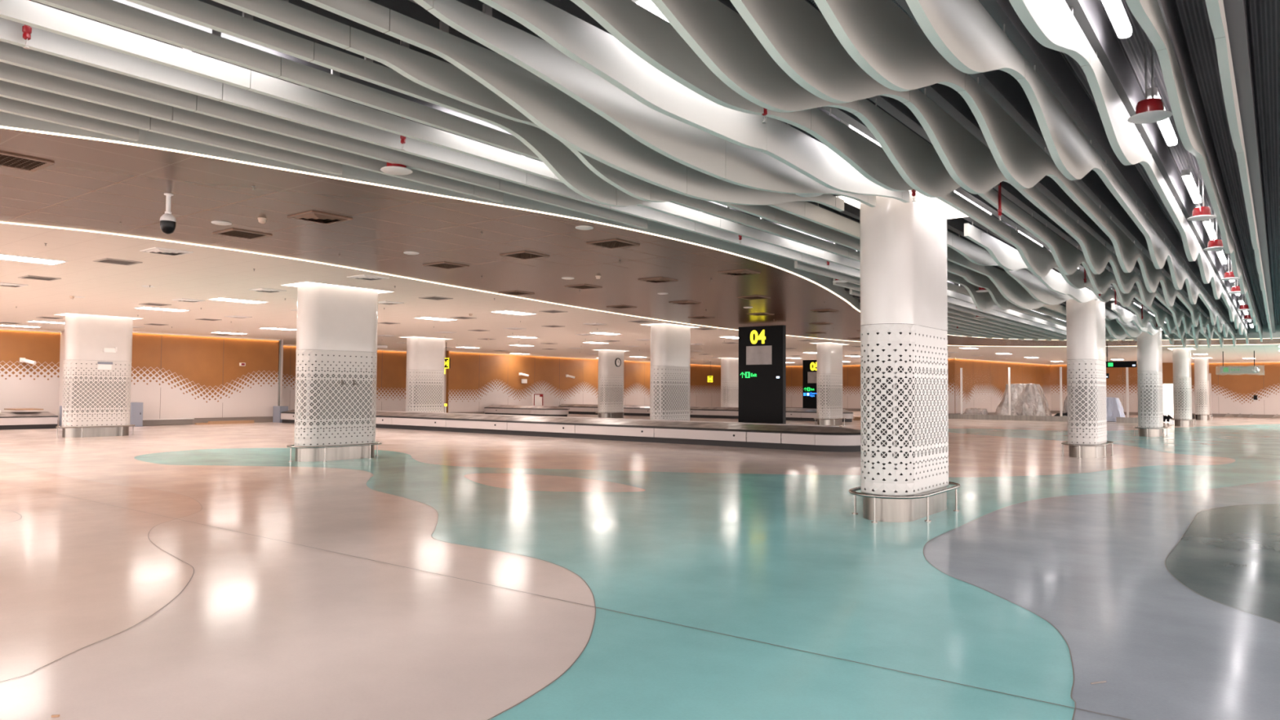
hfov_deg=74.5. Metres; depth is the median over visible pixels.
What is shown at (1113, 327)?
ceiling baffle
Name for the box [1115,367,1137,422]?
glass wall
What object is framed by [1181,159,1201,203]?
light
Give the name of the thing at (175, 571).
floor
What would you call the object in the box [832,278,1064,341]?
ceiling baffle
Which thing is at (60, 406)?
base cabinet
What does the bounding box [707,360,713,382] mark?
hanging sign
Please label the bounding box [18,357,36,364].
camera
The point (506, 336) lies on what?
recessed light
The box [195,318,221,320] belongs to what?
ceiling vent
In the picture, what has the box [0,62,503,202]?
ceiling baffle
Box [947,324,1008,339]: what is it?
ceiling baffle
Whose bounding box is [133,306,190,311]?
recessed light
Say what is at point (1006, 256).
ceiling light
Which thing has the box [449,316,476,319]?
ceiling vent
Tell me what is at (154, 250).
ceiling vent
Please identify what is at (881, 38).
ceiling baffle
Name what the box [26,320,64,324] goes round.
recessed light
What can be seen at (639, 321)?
ceiling vent
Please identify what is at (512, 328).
ceiling vent
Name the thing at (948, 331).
ceiling baffle
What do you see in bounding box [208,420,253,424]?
plank
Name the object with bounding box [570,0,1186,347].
ceiling baffle
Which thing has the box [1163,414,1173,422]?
cable bundle
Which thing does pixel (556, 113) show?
ceiling baffle
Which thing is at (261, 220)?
smoke detector
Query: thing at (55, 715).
scrap
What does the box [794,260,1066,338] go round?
ceiling baffle
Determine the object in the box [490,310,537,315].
recessed light
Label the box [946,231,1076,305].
ceiling baffle
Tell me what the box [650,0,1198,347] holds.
ceiling baffle
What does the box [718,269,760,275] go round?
ceiling vent
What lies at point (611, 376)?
column
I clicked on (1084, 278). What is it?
sprinkler
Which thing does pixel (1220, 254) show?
light
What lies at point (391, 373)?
wall
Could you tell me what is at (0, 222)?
light strip
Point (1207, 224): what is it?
light
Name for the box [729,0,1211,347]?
ceiling baffle
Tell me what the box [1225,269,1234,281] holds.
light
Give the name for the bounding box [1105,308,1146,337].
ceiling baffle
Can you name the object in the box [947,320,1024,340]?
ceiling baffle
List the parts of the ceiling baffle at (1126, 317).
baffle panel, baffle panel, baffle panel, baffle panel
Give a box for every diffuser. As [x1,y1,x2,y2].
[211,332,240,333]
[416,317,453,320]
[494,311,533,315]
[849,124,880,146]
[1018,231,1042,246]
[1182,173,1201,203]
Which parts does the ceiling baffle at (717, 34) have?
baffle panel, baffle panel, baffle panel, baffle panel, baffle panel, baffle panel, baffle panel, baffle panel, baffle panel, baffle panel, baffle panel, baffle panel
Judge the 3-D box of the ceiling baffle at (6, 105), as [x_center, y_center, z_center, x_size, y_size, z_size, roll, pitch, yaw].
[-7.032,-2.264,4.340,0.058,0.295,8.224,-1,-3,37]
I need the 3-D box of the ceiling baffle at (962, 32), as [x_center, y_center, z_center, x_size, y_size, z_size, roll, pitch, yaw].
[10.083,-1.575,15.705,0.058,0.620,47.076,-1,-3,37]
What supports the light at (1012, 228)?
attached to the ceiling at (1263, 15)
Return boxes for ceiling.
[0,128,1279,346]
[0,222,1279,365]
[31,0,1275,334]
[807,0,1279,325]
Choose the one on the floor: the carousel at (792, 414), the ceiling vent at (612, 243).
the carousel at (792, 414)
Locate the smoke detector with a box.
[257,217,266,223]
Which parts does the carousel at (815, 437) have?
panel, panel, panel, panel, panel, ridge plate, panel, panel, panel, panel, panel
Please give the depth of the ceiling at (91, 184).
12.62 m
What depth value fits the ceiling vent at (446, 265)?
15.60 m
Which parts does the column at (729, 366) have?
casing, perforated casing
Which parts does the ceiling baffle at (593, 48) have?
baffle panel, baffle panel, baffle panel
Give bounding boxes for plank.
[4,408,43,410]
[195,422,208,424]
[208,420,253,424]
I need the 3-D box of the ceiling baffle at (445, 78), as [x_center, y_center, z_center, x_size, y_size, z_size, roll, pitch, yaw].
[7.064,-1.500,17.285,0.058,0.695,45.934,-1,-3,37]
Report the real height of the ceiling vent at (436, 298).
0.015 m
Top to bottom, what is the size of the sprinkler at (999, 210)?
0.760 m
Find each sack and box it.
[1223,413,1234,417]
[1247,413,1256,417]
[1271,413,1279,417]
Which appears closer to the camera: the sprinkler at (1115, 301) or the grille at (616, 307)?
the sprinkler at (1115, 301)
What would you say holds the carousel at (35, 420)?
on the floor
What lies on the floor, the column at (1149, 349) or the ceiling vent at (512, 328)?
the column at (1149, 349)
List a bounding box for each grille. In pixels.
[0,154,46,169]
[22,275,57,280]
[97,259,135,264]
[145,303,166,306]
[218,230,266,238]
[404,252,417,254]
[423,297,446,299]
[429,263,462,268]
[505,252,542,258]
[505,291,529,294]
[543,311,562,312]
[569,285,596,288]
[576,226,591,230]
[592,240,632,248]
[611,306,632,308]
[693,316,711,318]
[742,296,765,299]
[751,313,770,315]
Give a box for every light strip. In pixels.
[0,125,1279,340]
[0,222,1279,346]
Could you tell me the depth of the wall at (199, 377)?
37.05 m
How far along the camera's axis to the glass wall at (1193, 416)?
53.96 m
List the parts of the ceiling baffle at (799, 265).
baffle panel, baffle panel, baffle panel, baffle panel, baffle panel, baffle panel, baffle panel, baffle panel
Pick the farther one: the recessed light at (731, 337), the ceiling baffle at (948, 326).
the recessed light at (731, 337)
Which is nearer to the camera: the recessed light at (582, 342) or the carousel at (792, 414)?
the recessed light at (582, 342)
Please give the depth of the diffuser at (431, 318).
27.42 m
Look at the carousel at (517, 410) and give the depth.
49.93 m
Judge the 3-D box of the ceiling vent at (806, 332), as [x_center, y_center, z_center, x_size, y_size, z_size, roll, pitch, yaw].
[6.857,-1.058,32.810,0.600,0.015,0.600,-1,-3,37]
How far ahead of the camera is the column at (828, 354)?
39.54 m
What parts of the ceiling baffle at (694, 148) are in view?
baffle panel, hanger rod, baffle panel, baffle panel, baffle panel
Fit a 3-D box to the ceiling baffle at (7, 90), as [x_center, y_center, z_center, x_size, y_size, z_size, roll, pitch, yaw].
[-6.155,-2.241,4.798,0.058,0.295,10.016,-1,-3,37]
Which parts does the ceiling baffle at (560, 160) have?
baffle panel, hanger rod, hanger rod, baffle panel, baffle panel, baffle panel, baffle panel, baffle panel, baffle panel, baffle panel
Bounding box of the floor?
[0,410,1279,719]
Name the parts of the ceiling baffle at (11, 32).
baffle panel, baffle panel, baffle panel, baffle panel, baffle panel, baffle panel, baffle panel, baffle panel, baffle panel, baffle panel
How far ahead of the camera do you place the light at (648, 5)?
5.62 m
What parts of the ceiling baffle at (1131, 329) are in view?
baffle panel, baffle panel, baffle panel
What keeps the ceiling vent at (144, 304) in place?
in the ceiling at (206, 273)
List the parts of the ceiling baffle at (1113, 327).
baffle panel, baffle panel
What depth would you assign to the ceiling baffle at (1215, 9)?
6.64 m
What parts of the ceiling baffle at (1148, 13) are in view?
baffle panel, baffle panel, baffle panel, baffle panel, baffle panel, baffle panel, baffle panel, baffle panel, baffle panel, baffle panel, baffle panel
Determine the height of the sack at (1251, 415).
0.280 m
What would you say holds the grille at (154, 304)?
attached to the ceiling vent at (144, 304)
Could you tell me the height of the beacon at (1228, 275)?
0.624 m
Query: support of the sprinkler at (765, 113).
hanging from the ceiling at (1263, 15)
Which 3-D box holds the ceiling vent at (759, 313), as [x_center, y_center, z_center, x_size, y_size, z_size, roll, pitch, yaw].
[3.590,-1.361,25.060,0.600,0.015,0.600,-1,-3,37]
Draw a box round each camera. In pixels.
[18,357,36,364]
[102,346,116,352]
[160,193,176,234]
[519,372,528,377]
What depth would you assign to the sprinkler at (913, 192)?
9.07 m
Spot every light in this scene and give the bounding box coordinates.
[0,253,67,265]
[0,324,42,327]
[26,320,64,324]
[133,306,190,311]
[207,297,267,303]
[209,331,246,334]
[261,327,296,330]
[413,316,458,320]
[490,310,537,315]
[506,336,538,337]
[509,344,534,346]
[582,342,609,343]
[589,332,622,334]
[631,0,668,22]
[720,336,738,338]
[840,120,880,146]
[953,190,991,214]
[1012,227,1042,246]
[1101,0,1132,38]
[1146,76,1177,146]
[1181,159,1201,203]
[1202,219,1216,239]
[1215,249,1226,264]
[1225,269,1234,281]
[1238,293,1244,304]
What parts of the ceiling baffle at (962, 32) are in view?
baffle panel, baffle panel, baffle panel, baffle panel, baffle panel, baffle panel, baffle panel, baffle panel, baffle panel, baffle panel, baffle panel, baffle panel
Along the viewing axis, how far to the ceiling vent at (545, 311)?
24.56 m
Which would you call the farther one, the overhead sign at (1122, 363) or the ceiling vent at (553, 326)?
the overhead sign at (1122, 363)
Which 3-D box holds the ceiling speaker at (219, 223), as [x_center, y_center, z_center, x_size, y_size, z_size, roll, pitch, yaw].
[-5.837,-1.904,11.736,0.260,0.018,0.260,-1,-3,37]
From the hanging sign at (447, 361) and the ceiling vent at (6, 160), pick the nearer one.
the ceiling vent at (6, 160)
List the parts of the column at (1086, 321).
rail post, casing, perforated casing, guard rail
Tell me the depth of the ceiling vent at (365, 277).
17.28 m
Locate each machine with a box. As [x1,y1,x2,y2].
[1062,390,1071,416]
[1102,396,1117,422]
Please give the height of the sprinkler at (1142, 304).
0.760 m
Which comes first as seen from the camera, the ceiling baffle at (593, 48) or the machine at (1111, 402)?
the ceiling baffle at (593, 48)
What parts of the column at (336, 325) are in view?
rail post, rail post, guard rail, perforated casing, casing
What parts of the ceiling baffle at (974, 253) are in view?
baffle panel, baffle panel, baffle panel, baffle panel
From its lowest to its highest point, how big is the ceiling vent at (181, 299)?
0.029 m
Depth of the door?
62.53 m
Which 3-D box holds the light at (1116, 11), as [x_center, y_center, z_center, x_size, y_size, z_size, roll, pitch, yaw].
[2.948,-2.483,5.344,0.094,0.270,1.826,-1,-3,37]
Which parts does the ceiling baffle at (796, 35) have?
baffle panel, baffle panel, baffle panel, baffle panel, baffle panel, baffle panel, baffle panel, baffle panel, baffle panel, baffle panel, baffle panel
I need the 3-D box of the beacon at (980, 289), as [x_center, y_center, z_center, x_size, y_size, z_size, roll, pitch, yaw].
[7.308,-1.762,17.902,0.310,0.624,0.310,-1,-3,37]
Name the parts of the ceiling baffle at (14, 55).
baffle panel, baffle panel, baffle panel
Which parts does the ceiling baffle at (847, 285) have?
baffle panel, baffle panel, baffle panel, baffle panel, baffle panel, baffle panel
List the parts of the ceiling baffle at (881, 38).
baffle panel, baffle panel, baffle panel, baffle panel, baffle panel, baffle panel, baffle panel, baffle panel, baffle panel, baffle panel, baffle panel, baffle panel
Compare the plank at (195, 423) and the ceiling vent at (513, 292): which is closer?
the ceiling vent at (513, 292)
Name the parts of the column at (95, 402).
guard rail, perforated casing, casing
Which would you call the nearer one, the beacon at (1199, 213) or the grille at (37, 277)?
the beacon at (1199, 213)
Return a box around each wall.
[0,328,61,425]
[57,331,283,425]
[128,331,280,425]
[281,344,408,411]
[441,351,446,413]
[445,351,720,413]
[786,364,866,411]
[941,366,1067,422]
[942,357,955,368]
[954,357,1050,368]
[1049,361,1279,417]
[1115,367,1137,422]
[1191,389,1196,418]
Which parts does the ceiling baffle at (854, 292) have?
baffle panel, baffle panel, baffle panel, baffle panel, baffle panel, baffle panel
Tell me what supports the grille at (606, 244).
attached to the ceiling vent at (612, 243)
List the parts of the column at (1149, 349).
casing, perforated casing, guard rail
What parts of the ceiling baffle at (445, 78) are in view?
baffle panel, hanger rod, baffle panel, baffle panel, baffle panel, baffle panel, baffle panel, baffle panel, baffle panel, baffle panel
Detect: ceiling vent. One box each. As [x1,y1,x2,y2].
[0,151,54,172]
[0,282,28,287]
[0,321,20,324]
[17,275,61,280]
[36,316,63,319]
[93,257,142,265]
[138,302,171,306]
[139,247,193,256]
[143,323,167,325]
[171,297,205,302]
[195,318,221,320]
[212,228,272,239]
[224,315,252,318]
[248,288,286,293]
[287,210,352,224]
[346,274,389,280]
[377,301,404,304]
[377,322,399,324]
[378,334,395,336]
[418,296,453,300]
[422,262,469,269]
[438,331,456,333]
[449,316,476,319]
[467,329,487,331]
[498,290,534,295]
[499,251,549,259]
[503,327,526,329]
[538,310,566,313]
[541,324,562,327]
[564,284,602,289]
[574,333,591,335]
[586,239,639,248]
[606,305,636,308]
[627,320,651,322]
[637,276,678,283]
[668,300,700,304]
[688,315,714,319]
[695,328,716,329]
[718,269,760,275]
[737,295,770,299]
[746,312,774,315]
[805,332,825,333]
[808,322,833,324]
[809,309,838,312]
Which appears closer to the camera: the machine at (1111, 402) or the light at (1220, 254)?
the light at (1220, 254)
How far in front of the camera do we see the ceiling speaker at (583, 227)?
11.85 m
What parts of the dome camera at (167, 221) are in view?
globe, stem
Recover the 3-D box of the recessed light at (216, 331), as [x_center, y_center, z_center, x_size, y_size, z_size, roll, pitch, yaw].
[-17.245,-1.128,35.332,0.680,0.013,1.300,-1,-3,37]
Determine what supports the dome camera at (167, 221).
attached to the ceiling at (91, 184)
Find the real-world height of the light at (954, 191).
0.270 m
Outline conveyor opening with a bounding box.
[142,417,194,425]
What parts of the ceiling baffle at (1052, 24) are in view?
baffle panel, baffle panel, baffle panel, baffle panel, baffle panel, baffle panel, baffle panel, baffle panel, baffle panel, baffle panel, baffle panel, baffle panel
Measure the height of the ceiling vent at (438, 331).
0.029 m
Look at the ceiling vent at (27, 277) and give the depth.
17.76 m
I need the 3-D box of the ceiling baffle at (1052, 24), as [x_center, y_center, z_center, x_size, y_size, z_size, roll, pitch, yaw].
[10.450,-1.624,15.494,0.058,0.533,47.181,-1,-3,37]
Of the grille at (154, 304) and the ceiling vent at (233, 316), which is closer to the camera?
the grille at (154, 304)
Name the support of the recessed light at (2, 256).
in the ceiling at (206, 273)
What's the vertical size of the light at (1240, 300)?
0.270 m
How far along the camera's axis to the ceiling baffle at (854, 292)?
27.96 m
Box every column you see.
[53,312,141,437]
[281,281,394,462]
[401,336,453,413]
[591,349,626,417]
[640,323,699,420]
[718,357,738,407]
[810,342,846,425]
[835,190,968,523]
[1061,287,1115,457]
[1133,321,1168,436]
[1167,347,1195,426]
[1191,356,1212,420]
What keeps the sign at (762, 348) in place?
on the floor
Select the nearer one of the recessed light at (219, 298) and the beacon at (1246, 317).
the recessed light at (219, 298)
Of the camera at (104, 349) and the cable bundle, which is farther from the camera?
the cable bundle
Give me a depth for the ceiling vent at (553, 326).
30.25 m
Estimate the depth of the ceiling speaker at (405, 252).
14.17 m
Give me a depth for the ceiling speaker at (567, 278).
17.25 m
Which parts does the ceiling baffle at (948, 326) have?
baffle panel, baffle panel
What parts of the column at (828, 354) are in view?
casing, perforated casing, guard rail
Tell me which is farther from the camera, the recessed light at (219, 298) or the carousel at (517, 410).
the carousel at (517, 410)
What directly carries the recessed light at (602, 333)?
in the ceiling at (206, 273)
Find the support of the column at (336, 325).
on the floor
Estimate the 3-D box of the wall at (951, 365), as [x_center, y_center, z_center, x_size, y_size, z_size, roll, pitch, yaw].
[20.331,1.823,56.207,1.400,3.900,0.288,-1,-3,37]
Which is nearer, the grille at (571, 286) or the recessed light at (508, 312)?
the grille at (571, 286)
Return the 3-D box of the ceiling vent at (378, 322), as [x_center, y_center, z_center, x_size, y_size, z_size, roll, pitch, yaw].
[-8.808,-1.285,29.412,0.600,0.015,0.600,-1,-3,37]
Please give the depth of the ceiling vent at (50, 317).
28.08 m
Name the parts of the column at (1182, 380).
casing, perforated casing, guard rail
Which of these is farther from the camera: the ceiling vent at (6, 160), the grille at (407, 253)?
the grille at (407, 253)
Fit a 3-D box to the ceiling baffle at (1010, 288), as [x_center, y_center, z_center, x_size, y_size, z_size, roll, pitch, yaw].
[7.289,-1.518,16.888,0.058,0.685,10.814,-1,-3,37]
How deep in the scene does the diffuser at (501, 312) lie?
25.16 m
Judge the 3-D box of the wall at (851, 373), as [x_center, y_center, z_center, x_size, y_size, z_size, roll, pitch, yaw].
[17.519,2.337,70.909,20.900,3.900,0.288,-1,-3,37]
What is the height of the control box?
0.250 m
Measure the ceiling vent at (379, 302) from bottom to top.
0.029 m
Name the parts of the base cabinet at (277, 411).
door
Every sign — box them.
[444,349,450,368]
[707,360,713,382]
[737,324,786,423]
[802,360,817,408]
[1106,345,1137,367]
[1219,351,1259,373]
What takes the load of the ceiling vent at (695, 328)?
in the ceiling at (206, 273)
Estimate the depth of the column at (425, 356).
37.43 m
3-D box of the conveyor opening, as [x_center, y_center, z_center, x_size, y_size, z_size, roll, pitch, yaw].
[-20.025,2.615,35.630,0.210,0.250,2.150,-1,-3,37]
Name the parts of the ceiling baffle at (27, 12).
baffle panel, baffle panel, baffle panel, baffle panel, baffle panel, baffle panel, baffle panel, baffle panel, baffle panel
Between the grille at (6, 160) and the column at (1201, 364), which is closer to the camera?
the grille at (6, 160)
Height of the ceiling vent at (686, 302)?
0.029 m
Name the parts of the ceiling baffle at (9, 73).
baffle panel, baffle panel, baffle panel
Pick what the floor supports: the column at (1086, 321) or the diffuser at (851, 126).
the column at (1086, 321)
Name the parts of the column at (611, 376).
perforated casing, guard rail, casing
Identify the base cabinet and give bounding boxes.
[58,405,65,428]
[125,402,142,426]
[272,405,288,422]
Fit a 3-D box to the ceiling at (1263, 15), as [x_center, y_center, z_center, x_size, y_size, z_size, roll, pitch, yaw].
[10.500,-2.212,15.362,20.822,0.035,53.000,-1,-3,37]
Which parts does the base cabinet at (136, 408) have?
door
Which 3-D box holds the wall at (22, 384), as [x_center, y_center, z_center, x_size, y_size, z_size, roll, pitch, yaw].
[-30.546,0.413,26.662,0.288,3.900,21.400,-1,-3,37]
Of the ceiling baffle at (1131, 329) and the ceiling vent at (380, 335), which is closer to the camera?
the ceiling baffle at (1131, 329)
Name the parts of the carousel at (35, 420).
panel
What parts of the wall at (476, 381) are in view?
baseboard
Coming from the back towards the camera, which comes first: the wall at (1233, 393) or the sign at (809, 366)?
the wall at (1233, 393)
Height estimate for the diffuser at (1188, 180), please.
0.045 m
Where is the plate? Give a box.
[521,378,527,383]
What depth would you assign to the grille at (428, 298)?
21.22 m
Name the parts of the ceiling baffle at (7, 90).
baffle panel, baffle panel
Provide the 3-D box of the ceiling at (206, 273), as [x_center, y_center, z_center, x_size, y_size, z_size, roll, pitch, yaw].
[8.520,-0.746,41.343,55.500,0.001,92.000,-1,-3,37]
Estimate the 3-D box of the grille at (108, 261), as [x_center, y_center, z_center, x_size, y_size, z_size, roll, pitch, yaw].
[-9.568,-1.799,15.418,0.510,0.011,0.510,-1,-3,37]
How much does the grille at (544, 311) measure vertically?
0.011 m
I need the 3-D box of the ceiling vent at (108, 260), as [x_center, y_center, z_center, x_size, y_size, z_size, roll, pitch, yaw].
[-9.568,-1.798,15.418,0.600,0.015,0.600,-1,-3,37]
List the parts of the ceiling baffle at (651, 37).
baffle panel, baffle panel, baffle panel, baffle panel, baffle panel, baffle panel, baffle panel, baffle panel, baffle panel, baffle panel, baffle panel, baffle panel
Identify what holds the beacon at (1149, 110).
attached to the ceiling at (1263, 15)
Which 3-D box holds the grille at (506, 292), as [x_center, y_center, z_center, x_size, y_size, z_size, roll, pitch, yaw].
[-2.928,-1.589,19.973,0.510,0.011,0.510,-1,-3,37]
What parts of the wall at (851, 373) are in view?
baseboard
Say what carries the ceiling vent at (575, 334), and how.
in the ceiling at (206, 273)
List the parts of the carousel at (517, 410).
panel, panel, ridge plate, panel, panel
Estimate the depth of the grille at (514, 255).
14.36 m
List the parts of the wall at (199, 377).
baseboard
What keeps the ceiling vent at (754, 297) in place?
in the ceiling at (91, 184)
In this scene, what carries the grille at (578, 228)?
attached to the ceiling speaker at (583, 227)
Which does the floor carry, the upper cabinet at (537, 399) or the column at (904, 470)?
the column at (904, 470)
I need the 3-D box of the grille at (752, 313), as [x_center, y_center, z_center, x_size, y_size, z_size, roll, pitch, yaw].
[3.590,-1.361,25.060,0.510,0.011,0.510,-1,-3,37]
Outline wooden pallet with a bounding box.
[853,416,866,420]
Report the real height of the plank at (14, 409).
0.040 m
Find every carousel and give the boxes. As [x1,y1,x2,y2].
[0,410,58,430]
[280,409,866,452]
[484,404,568,417]
[558,404,853,422]
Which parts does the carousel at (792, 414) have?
panel, panel, panel, panel, ridge plate, panel, panel, panel, panel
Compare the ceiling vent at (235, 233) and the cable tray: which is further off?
the cable tray
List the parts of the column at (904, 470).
rail post, rail post, casing, perforated casing, guard rail, rail post, rail post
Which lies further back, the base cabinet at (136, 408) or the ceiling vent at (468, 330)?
the base cabinet at (136, 408)
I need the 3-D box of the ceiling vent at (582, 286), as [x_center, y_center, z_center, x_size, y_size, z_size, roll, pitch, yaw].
[-1.257,-1.623,18.701,0.600,0.015,0.600,-1,-3,37]
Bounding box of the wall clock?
[614,358,621,366]
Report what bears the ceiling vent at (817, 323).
in the ceiling at (91, 184)
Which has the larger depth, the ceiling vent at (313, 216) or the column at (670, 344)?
the column at (670, 344)
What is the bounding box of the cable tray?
[377,345,387,348]
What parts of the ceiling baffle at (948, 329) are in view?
baffle panel, baffle panel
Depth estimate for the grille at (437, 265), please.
15.62 m
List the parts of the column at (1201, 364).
casing, perforated casing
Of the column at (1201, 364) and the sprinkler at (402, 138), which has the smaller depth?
the sprinkler at (402, 138)
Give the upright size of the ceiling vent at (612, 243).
0.015 m
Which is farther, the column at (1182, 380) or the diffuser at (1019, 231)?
the column at (1182, 380)
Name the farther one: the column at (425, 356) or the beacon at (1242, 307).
the column at (425, 356)
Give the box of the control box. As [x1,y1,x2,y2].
[97,361,112,369]
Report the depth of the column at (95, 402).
27.03 m
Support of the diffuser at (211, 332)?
attached to the recessed light at (216, 331)
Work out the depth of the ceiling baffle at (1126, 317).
24.99 m
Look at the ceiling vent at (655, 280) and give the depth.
17.37 m
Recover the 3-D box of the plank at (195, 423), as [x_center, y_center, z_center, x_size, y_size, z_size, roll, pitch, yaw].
[-18.700,2.794,37.160,0.140,0.060,1.800,-1,-3,37]
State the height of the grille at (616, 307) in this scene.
0.011 m
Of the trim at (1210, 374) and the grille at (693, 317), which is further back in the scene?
the trim at (1210, 374)
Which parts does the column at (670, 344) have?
perforated casing, casing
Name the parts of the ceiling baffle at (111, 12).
baffle panel, hanger rod, hanger rod, baffle panel, baffle panel, baffle panel, baffle panel, baffle panel, baffle panel, baffle panel, baffle panel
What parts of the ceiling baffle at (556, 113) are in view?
baffle panel, hanger rod, baffle panel, baffle panel, baffle panel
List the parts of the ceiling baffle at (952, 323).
baffle panel, baffle panel, baffle panel, baffle panel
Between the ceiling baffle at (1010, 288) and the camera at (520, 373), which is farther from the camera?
the camera at (520, 373)
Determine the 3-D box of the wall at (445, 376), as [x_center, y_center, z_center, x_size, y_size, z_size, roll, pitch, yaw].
[-12.524,1.420,51.129,2.490,3.900,0.200,-1,-3,37]
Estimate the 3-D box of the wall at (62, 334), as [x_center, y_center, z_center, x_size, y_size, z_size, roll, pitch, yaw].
[-21.244,0.885,37.983,4.560,3.900,8.300,-1,-3,37]
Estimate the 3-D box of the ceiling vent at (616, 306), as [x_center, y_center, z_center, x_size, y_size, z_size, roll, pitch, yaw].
[-0.504,-1.457,23.152,0.600,0.015,0.600,-1,-3,37]
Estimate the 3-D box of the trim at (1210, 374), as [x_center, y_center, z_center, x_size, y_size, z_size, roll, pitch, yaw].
[40.665,2.505,60.235,0.350,3.100,0.800,-1,-3,37]
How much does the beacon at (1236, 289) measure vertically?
0.624 m
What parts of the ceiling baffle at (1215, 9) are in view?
baffle panel, baffle panel, baffle panel, baffle panel, baffle panel, baffle panel, baffle panel, baffle panel, baffle panel, baffle panel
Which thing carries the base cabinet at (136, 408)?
on the floor
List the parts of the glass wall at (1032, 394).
glass pane, post, glass pane, post, glass pane, post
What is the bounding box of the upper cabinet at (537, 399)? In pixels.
[532,394,542,405]
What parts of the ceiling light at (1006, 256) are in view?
baffle panel, baffle panel, baffle panel, baffle panel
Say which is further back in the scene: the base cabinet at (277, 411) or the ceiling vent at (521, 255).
the base cabinet at (277, 411)
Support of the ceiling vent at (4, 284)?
in the ceiling at (206, 273)
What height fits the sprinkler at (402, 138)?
0.760 m
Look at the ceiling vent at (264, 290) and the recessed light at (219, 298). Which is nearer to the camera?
the ceiling vent at (264, 290)
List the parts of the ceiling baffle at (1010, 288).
baffle panel, baffle panel, baffle panel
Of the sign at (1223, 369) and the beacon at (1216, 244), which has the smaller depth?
the beacon at (1216, 244)
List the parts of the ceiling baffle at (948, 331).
baffle panel, baffle panel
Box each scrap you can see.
[51,714,59,717]
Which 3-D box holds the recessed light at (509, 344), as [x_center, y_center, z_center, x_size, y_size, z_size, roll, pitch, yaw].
[-6.133,-0.753,43.642,0.680,0.013,1.300,-1,-3,37]
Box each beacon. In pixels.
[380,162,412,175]
[832,279,848,283]
[976,287,988,292]
[1127,42,1172,124]
[1186,169,1216,221]
[1203,208,1224,250]
[1220,253,1239,279]
[1227,279,1240,293]
[1237,293,1251,311]
[1241,301,1253,319]
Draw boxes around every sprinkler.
[22,0,31,48]
[400,117,405,150]
[761,107,767,123]
[911,189,915,201]
[997,182,1002,220]
[1083,268,1086,285]
[1114,288,1116,306]
[1141,304,1142,319]
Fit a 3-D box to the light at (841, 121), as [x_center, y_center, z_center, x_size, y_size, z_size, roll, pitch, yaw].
[2.511,-2.359,8.861,0.094,0.270,1.826,-1,-3,37]
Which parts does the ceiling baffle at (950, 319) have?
baffle panel, baffle panel, baffle panel, baffle panel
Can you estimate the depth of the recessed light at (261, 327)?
32.43 m
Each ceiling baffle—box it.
[0,0,1066,331]
[0,17,1066,335]
[0,40,647,229]
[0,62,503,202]
[0,80,342,175]
[0,96,138,141]
[31,0,1113,341]
[125,0,1125,341]
[212,0,1137,341]
[302,0,844,211]
[413,0,875,207]
[479,0,909,203]
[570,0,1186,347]
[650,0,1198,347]
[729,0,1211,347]
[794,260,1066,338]
[813,0,1223,347]
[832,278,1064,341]
[849,288,1051,341]
[905,0,1235,346]
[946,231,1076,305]
[946,246,1045,309]
[947,317,1038,340]
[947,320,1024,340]
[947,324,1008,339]
[947,327,991,338]
[947,330,972,337]
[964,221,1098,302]
[1008,0,1248,344]
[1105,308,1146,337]
[1105,319,1127,340]
[1111,302,1159,335]
[1125,0,1262,342]
[1164,333,1173,344]
[1204,0,1272,339]
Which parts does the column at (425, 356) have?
perforated casing, casing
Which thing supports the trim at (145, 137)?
attached to the ceiling at (1263, 15)
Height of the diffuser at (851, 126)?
0.045 m
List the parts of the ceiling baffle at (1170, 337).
baffle panel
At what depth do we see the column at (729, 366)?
58.20 m
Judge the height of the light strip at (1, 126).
0.011 m
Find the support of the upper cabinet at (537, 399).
attached to the wall at (476, 381)
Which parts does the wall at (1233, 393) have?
baseboard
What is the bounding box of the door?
[1162,383,1173,415]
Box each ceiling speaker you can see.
[211,221,231,225]
[403,251,419,254]
[561,277,573,279]
[575,225,593,230]
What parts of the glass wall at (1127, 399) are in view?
glass pane, post, glass pane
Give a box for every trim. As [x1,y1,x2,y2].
[0,111,1279,340]
[1207,373,1211,417]
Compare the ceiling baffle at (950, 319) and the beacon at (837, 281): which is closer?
the beacon at (837, 281)
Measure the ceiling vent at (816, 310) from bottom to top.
0.029 m
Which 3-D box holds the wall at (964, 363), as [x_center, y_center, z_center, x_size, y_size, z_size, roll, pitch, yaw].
[26.695,2.052,61.353,16.210,3.900,0.288,2,-3,-43]

